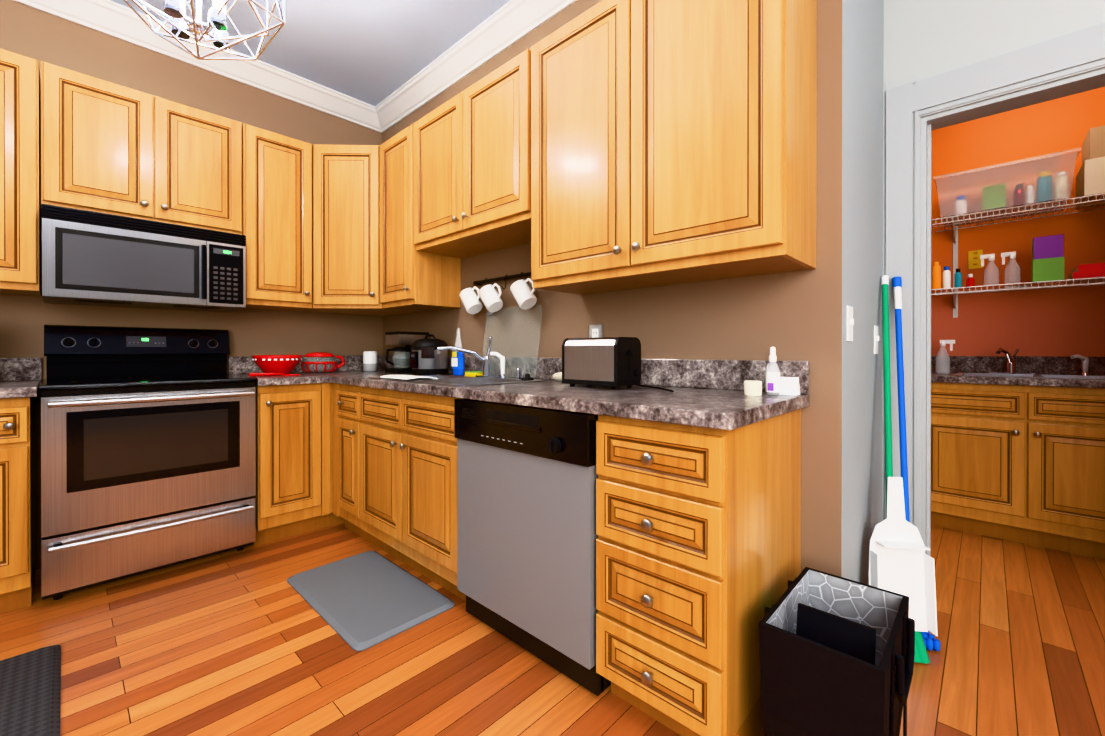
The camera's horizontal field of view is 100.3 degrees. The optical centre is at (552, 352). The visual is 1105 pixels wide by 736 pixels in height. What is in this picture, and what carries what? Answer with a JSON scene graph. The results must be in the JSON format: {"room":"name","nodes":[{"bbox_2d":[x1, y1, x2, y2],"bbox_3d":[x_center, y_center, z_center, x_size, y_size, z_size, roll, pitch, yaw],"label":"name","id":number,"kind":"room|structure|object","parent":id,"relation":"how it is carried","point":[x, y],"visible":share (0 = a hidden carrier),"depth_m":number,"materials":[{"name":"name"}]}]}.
{"room":"kitchen","nodes":[
{"label":"kitchen","id":0,"kind":"room"},
{"bbox_2d":[0,0,382,563],"bbox_3d":[-2.676,-0.387,2.253,0.140,2.870,5.400,0,0,43],"label":"wall","id":1,"kind":"structure","parent":0,"point":[33,33],"depth_m":2.67,"materials":[{"name":"brown paint"}]},
{"bbox_2d":[0,48,311,310],"bbox_3d":[-2.327,-0.795,2.250,0.365,1.039,2.076,0,0,43],"label":"upper cabinet","id":2,"kind":"object","parent":1,"relation":"attached to","point":[73,139],"visible":0.96,"depth_m":2.32,"materials":[{"name":"brown wood"}]},
{"bbox_2d":[41,204,245,311],"bbox_3d":[-2.113,-0.449,2.428,0.432,0.412,0.768,0,0,43],"label":"over-the-range microwave","id":3,"kind":"object","parent":2,"relation":"attached to","point":[92,258],"visible":1,"depth_m":2.26,"materials":[{"name":"silver metal"}]},
{"bbox_2d":[13,0,388,132],"bbox_3d":[-2.859,-1.758,1.872,0.112,0.125,4.600,0,0,43],"label":"crown molding","id":4,"kind":"structure","parent":1,"relation":"attached to","point":[108,17],"depth_m":2.76,"materials":[{"name":"white wood"}]},
{"bbox_2d":[110,0,509,105],"bbox_3d":[0.204,-1.868,0.785,6.340,0.100,7.220,0,0,43],"label":"ceiling","id":5,"kind":"structure","parent":0,"point":[374,52],"depth_m":2.65,"materials":[{"name":"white paint"}]},
{"bbox_2d":[124,0,284,59],"bbox_3d":[-1.253,-1.428,1.633,0.533,0.783,0.552,0,0,43],"label":"pendant chandelier","id":6,"kind":"object","parent":5,"relation":"hanging from","point":[183,26],"visible":1,"depth_m":1.65,"materials":[{"name":"silver metal"}]},
{"bbox_2d":[0,522,1104,735],"bbox_3d":[0.204,1.082,0.792,6.340,0.060,7.220,0,0,43],"label":"floor","id":7,"kind":"structure","parent":0,"point":[248,641],"depth_m":1.57,"materials":[{"name":"brown wood"}]},
{"bbox_2d":[0,397,36,613],"bbox_3d":[-2.622,0.615,1.726,0.660,0.869,0.903,0,0,43],"label":"base cabinet","id":8,"kind":"object","parent":7,"relation":"on","point":[18,543],"visible":1,"depth_m":1.83,"materials":[{"name":"brown wood"}]},
{"bbox_2d":[0,358,41,398],"bbox_3d":[-2.620,0.104,1.736,0.648,0.151,0.923,0,0,43],"label":"countertop","id":9,"kind":"structure","parent":8,"relation":"on","point":[20,377],"depth_m":2.20,"materials":[{"name":"stone"}]},
{"bbox_2d":[0,645,60,735],"bbox_3d":[-1.183,1.044,0.531,2.400,0.015,0.838,0,0,43],"label":"mat","id":10,"kind":"object","parent":7,"relation":"on","point":[30,692],"visible":0.94,"depth_m":1.40,"materials":[{"name":"grey rubber"}]},
{"bbox_2d":[39,325,256,599],"bbox_3d":[-2.008,0.455,2.324,0.713,1.182,0.758,0,0,43],"label":"range oven","id":11,"kind":"object","parent":7,"relation":"on","point":[148,449],"visible":1,"depth_m":2.14,"materials":[{"name":"silver metal"}]},
{"bbox_2d":[253,383,344,545],"bbox_3d":[-1.423,0.612,2.998,0.660,0.869,0.996,0,0,43],"label":"base cabinet","id":12,"kind":"object","parent":7,"relation":"on","point":[294,460],"visible":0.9,"depth_m":2.56,"materials":[{"name":"brown wood"}]},
{"bbox_2d":[228,356,319,385],"bbox_3d":[-1.661,0.102,2.750,0.652,0.151,0.330,0,0,43],"label":"countertop","id":13,"kind":"structure","parent":12,"relation":"on","point":[238,365],"depth_m":2.85,"materials":[{"name":"stone"}]},
{"bbox_2d":[249,373,299,376],"bbox_3d":[-1.588,0.126,2.646,0.066,0.021,0.252,0,0,43],"label":"spatula","id":14,"kind":"object","parent":13,"relation":"on","point":[261,374],"visible":1,"depth_m":2.62,"materials":[{"name":"red plastic"}]},
{"bbox_2d":[252,355,302,373],"bbox_3d":[-1.662,0.077,2.790,0.268,0.118,0.268,0,0,43],"label":"bowl","id":15,"kind":"object","parent":13,"relation":"on","point":[285,364],"visible":0.81,"depth_m":2.70,"materials":[{"name":"red ceramic"}]},
{"bbox_2d":[320,355,809,429],"bbox_3d":[-0.464,0.103,2.314,2.992,0.151,0.675,0,0,43],"label":"countertop","id":16,"kind":"structure","parent":12,"relation":"on","point":[707,394],"depth_m":1.64,"materials":[{"name":"stone"}]},
{"bbox_2d":[301,352,344,372],"bbox_3d":[-1.523,0.067,3.061,0.216,0.137,0.261,0,0,43],"label":"bowl","id":17,"kind":"object","parent":16,"relation":"on","point":[319,361],"visible":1,"depth_m":3.00,"materials":[{"name":"red ceramic"}]},
{"bbox_2d":[363,351,376,371],"bbox_3d":[-1.288,0.064,3.259,0.096,0.143,0.096,0,0,43],"label":"smart speaker","id":18,"kind":"object","parent":16,"relation":"on","point":[369,361],"visible":1,"depth_m":3.22},
{"bbox_2d":[385,331,428,373],"bbox_3d":[-0.980,0.002,3.054,0.178,0.268,0.260,0,0,43],"label":"coffee maker","id":19,"kind":"object","parent":16,"relation":"on","point":[407,339],"visible":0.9,"depth_m":2.99,"materials":[{"name":"black plastic"}]},
{"bbox_2d":[410,334,447,374],"bbox_3d":[-0.763,0.013,2.862,0.227,0.247,0.230,0,0,43],"label":"rice cooker","id":20,"kind":"object","parent":16,"relation":"on","point":[425,359],"visible":0.96,"depth_m":2.77,"materials":[{"name":"black"}]},
{"bbox_2d":[368,336,548,386],"bbox_3d":[-0.499,0.119,2.332,0.866,0.406,0.486,0,0,43],"label":"sink basin","id":21,"kind":"object","parent":16,"relation":"in","point":[485,376],"visible":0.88,"depth_m":2.37,"materials":[{"name":"silver metal"}]},
{"bbox_2d":[451,328,464,374],"bbox_3d":[-0.542,-0.004,2.658,0.096,0.273,0.054,0,0,43],"label":"dish soap","id":22,"kind":"object","parent":21,"relation":"on","point":[458,362],"visible":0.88,"depth_m":2.63,"materials":[{"name":"blue plastic"}]},
{"bbox_2d":[481,304,541,377],"bbox_3d":[-0.232,-0.056,2.506,0.450,0.385,0.055,0,0,43],"label":"glass cutting board","id":23,"kind":"object","parent":16,"relation":"on","point":[490,313],"visible":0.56,"depth_m":2.48,"materials":[{"name":"white"}]},
{"bbox_2d":[553,372,561,380],"bbox_3d":[0.043,0.116,2.186,0.080,0.044,0.060,0,0,43],"label":"scrub brush","id":24,"kind":"object","parent":16,"relation":"on","point":[557,376],"visible":0.52,"depth_m":2.17,"materials":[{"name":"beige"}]},
{"bbox_2d":[562,337,673,391],"bbox_3d":[0.277,0.041,1.788,0.467,0.196,0.203,0,0,43],"label":"toaster","id":25,"kind":"object","parent":16,"relation":"on","point":[612,362],"visible":1,"depth_m":1.76,"materials":[{"name":"black"}]},
{"bbox_2d":[744,380,761,395],"bbox_3d":[0.652,0.116,1.501,0.054,0.047,0.054,0,0,43],"label":"candle","id":26,"kind":"object","parent":16,"relation":"on","point":[752,387],"visible":1,"depth_m":1.48,"materials":[{"name":"beige wax"}]},
{"bbox_2d":[765,347,779,394],"bbox_3d":[0.719,0.060,1.506,0.043,0.158,0.044,0,0,43],"label":"spray bottle","id":27,"kind":"object","parent":16,"relation":"on","point":[772,381],"visible":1,"depth_m":1.49,"materials":[{"name":"white plastic"}]},
{"bbox_2d":[777,377,799,395],"bbox_3d":[0.773,0.111,1.510,0.060,0.058,0.034,0,0,43],"label":"box","id":28,"kind":"object","parent":16,"relation":"on","point":[789,385],"visible":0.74,"depth_m":1.50,"materials":[{"name":"white plastic"}]},
{"bbox_2d":[333,383,373,543],"bbox_3d":[-0.964,0.613,2.796,0.385,0.869,0.660,0,0,43],"label":"base cabinet","id":29,"kind":"object","parent":7,"relation":"on","point":[347,421],"visible":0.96,"depth_m":2.56,"materials":[{"name":"brown wood"}]},
{"bbox_2d":[287,551,454,650],"bbox_3d":[-0.812,1.040,2.018,0.760,0.017,0.420,0,0,43],"label":"rug","id":30,"kind":"object","parent":7,"relation":"on","point":[363,601],"visible":1,"depth_m":1.94,"materials":[{"name":"grey rubber"}]},
{"bbox_2d":[360,387,465,600],"bbox_3d":[-0.496,0.614,2.355,0.898,0.869,0.660,0,0,43],"label":"base cabinet","id":31,"kind":"object","parent":7,"relation":"on","point":[408,478],"visible":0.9,"depth_m":2.09,"materials":[{"name":"brown wood"}]},
{"bbox_2d":[454,398,610,695],"bbox_3d":[0.072,0.616,1.806,0.670,0.865,0.676,0,0,43],"label":"dishwasher","id":32,"kind":"object","parent":7,"relation":"on","point":[527,536],"visible":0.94,"depth_m":1.53,"materials":[{"name":"silver metal"}]},
{"bbox_2d":[596,409,800,735],"bbox_3d":[0.468,0.616,1.446,0.390,0.869,0.660,0,0,43],"label":"base cabinet","id":33,"kind":"object","parent":7,"relation":"on","point":[698,550],"visible":1,"depth_m":1.22,"materials":[{"name":"brown wood"}]},
{"bbox_2d":[759,567,914,735],"bbox_3d":[0.712,0.839,1.151,0.287,0.422,0.390,0,0,43],"label":"trash can","id":34,"kind":"object","parent":7,"relation":"on","point":[837,653],"visible":1,"depth_m":1.06,"materials":[{"name":"black plastic"}]},
{"bbox_2d":[868,275,937,663],"bbox_3d":[1.313,0.365,1.722,0.216,1.384,0.551,0,0,43],"label":"broom","id":35,"kind":"object","parent":7,"relation":"on","point":[901,562],"visible":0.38,"depth_m":1.64,"materials":[{"name":"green plastic"}]},
{"bbox_2d":[892,276,940,650],"bbox_3d":[1.389,0.362,1.779,0.183,1.371,0.468,0,0,43],"label":"broom","id":36,"kind":"object","parent":7,"relation":"on","point":[931,642],"visible":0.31,"depth_m":1.85,"materials":[{"name":"blue plastic"}]},
{"bbox_2d":[931,382,1104,559],"bbox_3d":[2.733,0.613,2.678,0.918,0.869,0.660,0,0,43],"label":"cabinet","id":37,"kind":"object","parent":7,"relation":"on","point":[1021,464],"visible":0.9,"depth_m":2.48,"materials":[{"name":"brown wood"}]},
{"bbox_2d":[931,356,1104,388],"bbox_3d":[2.737,0.102,2.681,2.750,0.151,0.648,0,0,43],"label":"countertop","id":38,"kind":"structure","parent":37,"relation":"on","point":[1058,365],"depth_m":2.77,"materials":[{"name":"stone"}]},
{"bbox_2d":[935,340,954,373],"bbox_3d":[2.514,0.028,2.954,0.098,0.215,0.076,0,0,43],"label":"bottle","id":39,"kind":"object","parent":38,"relation":"on","point":[945,342],"visible":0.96,"depth_m":2.94,"materials":[{"name":"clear plastic"}]},
{"bbox_2d":[955,348,1104,379],"bbox_3d":[2.767,0.140,2.627,0.702,0.334,0.472,0,0,43],"label":"sink basin","id":40,"kind":"object","parent":38,"relation":"in","point":[1011,369],"visible":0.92,"depth_m":2.74,"materials":[{"name":"silver metal"}]},
{"bbox_2d":[382,0,883,584],"bbox_3d":[0.075,-0.388,2.820,3.085,2.870,0.800,0,0,43],"label":"wall","id":41,"kind":"structure","parent":0,"point":[796,316],"depth_m":1.69,"materials":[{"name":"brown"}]},
{"bbox_2d":[299,144,424,315],"bbox_3d":[-1.306,-0.798,3.143,0.628,1.038,0.620,0,0,43],"label":"upper cabinet","id":42,"kind":"object","parent":41,"relation":"attached to","point":[345,229],"visible":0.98,"depth_m":2.91,"materials":[{"name":"brown wood"}]},
{"bbox_2d":[373,0,576,128],"bbox_3d":[-0.145,-1.760,2.398,3.057,0.125,0.112,0,0,43],"label":"crown molding","id":43,"kind":"structure","parent":41,"relation":"attached to","point":[506,26],"depth_m":2.72,"materials":[{"name":"white wood"}]},
{"bbox_2d":[459,272,536,313],"bbox_3d":[-0.221,-0.321,2.449,0.787,0.210,0.144,0,0,43],"label":"rail","id":44,"kind":"object","parent":41,"relation":"attached to","point":[521,290],"visible":0.83,"depth_m":2.49,"materials":[{"name":"black"}]},
{"bbox_2d":[589,324,602,337],"bbox_3d":[0.201,-0.069,2.144,0.080,0.124,0.010,0,0,43],"label":"electrical outlet plate","id":45,"kind":"object","parent":41,"relation":"attached to","point":[595,330],"visible":0.58,"depth_m":2.14,"materials":[{"name":"white plastic"}]},
{"bbox_2d":[380,0,816,310],"bbox_3d":[-0.125,-0.795,2.204,2.389,1.039,0.365,0,0,43],"label":"upper cabinet","id":46,"kind":"object","parent":41,"relation":"attached to","point":[608,145],"visible":1,"depth_m":1.65,"materials":[{"name":"brown wood"}]},
{"bbox_2d":[847,306,853,340],"bbox_3d":[0.997,-0.094,1.539,0.013,0.116,0.072,0,0,43],"label":"switch plate","id":47,"kind":"object","parent":41,"relation":"attached to","point":[850,321],"depth_m":1.53,"materials":[{"name":"white plastic"}]},
{"bbox_2d":[874,326,878,353],"bbox_3d":[1.340,-0.051,1.903,0.013,0.116,0.072,0,0,43],"label":"switch plate","id":48,"kind":"object","parent":41,"relation":"attached to","point":[876,338],"depth_m":1.90,"materials":[{"name":"white plastic"}]},
{"bbox_2d":[883,0,1104,91],"bbox_3d":[2.646,-0.384,1.028,3.115,2.870,0.120,0,0,43],"label":"wall","id":49,"kind":"structure","parent":0,"point":[924,39],"depth_m":1.87,"materials":[{"name":"grey paint"}]},
{"bbox_2d":[882,22,1104,556],"bbox_3d":[1.917,-0.050,1.705,1.126,2.200,0.147,0,0,43],"label":"trim","id":50,"kind":"structure","parent":49,"relation":"attached to","point":[915,113],"depth_m":1.96,"materials":[{"name":"grey wood"}]},
{"bbox_2d":[931,87,1104,356],"bbox_3d":[3.357,-0.388,2.646,4.300,2.870,0.150,0,0,43],"label":"wall","id":51,"kind":"structure","parent":0,"point":[1066,322],"depth_m":2.91,"materials":[{"name":"orange paint"}]},
{"bbox_2d":[968,250,982,268],"bbox_3d":[2.797,-0.614,3.050,0.070,0.120,0.029,0,0,43],"label":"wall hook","id":52,"kind":"object","parent":51,"relation":"attached to","point":[974,261],"visible":0.98,"depth_m":3.05,"materials":[{"name":"yellow plastic"}]},
{"bbox_2d":[931,193,1104,317],"bbox_3d":[3.044,-0.602,2.560,1.444,0.740,0.402,0,0,43],"label":"shelf","id":53,"kind":"object","parent":51,"relation":"attached to","point":[955,292],"visible":0.88,"depth_m":2.76,"materials":[{"name":"white metal"}]},
{"bbox_2d":[933,147,1080,227],"bbox_3d":[2.723,-0.968,2.803,0.604,0.256,0.414,0,0,43],"label":"storage bin","id":54,"kind":"object","parent":53,"relation":"on","point":[954,179],"visible":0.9,"depth_m":2.73,"materials":[{"name":"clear plastic"}]},
{"bbox_2d":[954,195,966,217],"bbox_3d":[2.554,-0.910,2.886,0.060,0.131,0.058,0,0,43],"label":"contents","id":55,"kind":"object","parent":54,"relation":"in","point":[958,209],"depth_m":2.87,"materials":[{"name":"white plastic"}]},
{"bbox_2d":[982,183,1005,210],"bbox_3d":[2.609,-0.914,2.725,0.100,0.140,0.040,0,0,43],"label":"contents","id":56,"kind":"object","parent":54,"relation":"in","point":[989,191],"depth_m":2.71,"materials":[{"name":"green plastic"}]},
{"bbox_2d":[1014,171,1067,206],"bbox_3d":[2.754,-0.927,2.603,0.213,0.166,0.062,0,0,40],"label":"contents","id":57,"kind":"object","parent":54,"relation":"in","point":[1031,194],"depth_m":2.57,"materials":[{"name":"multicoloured plastic"}]},
{"bbox_2d":[1031,234,1064,283],"bbox_3d":[2.803,-0.524,2.612,0.120,0.250,0.120,0,0,43],"label":"boxes","id":58,"kind":"object","parent":53,"relation":"on","point":[1048,261],"visible":0.93,"depth_m":2.57,"materials":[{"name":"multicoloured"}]},
{"bbox_2d":[1066,263,1104,283],"bbox_3d":[3.156,-0.436,2.389,0.640,0.075,0.300,0,0,43],"label":"bag","id":59,"kind":"object","parent":53,"relation":"on","point":[1094,270],"visible":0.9,"depth_m":2.47,"materials":[{"name":"red plastic"}]},
{"bbox_2d":[1076,125,1104,209],"bbox_3d":[3.076,-1.019,2.491,0.300,0.360,0.340,0,0,43],"label":"shelf box","id":60,"kind":"object","parent":53,"relation":"on","point":[1090,178],"visible":1,"depth_m":2.45,"materials":[{"name":"beige cardboard"}]}
]}

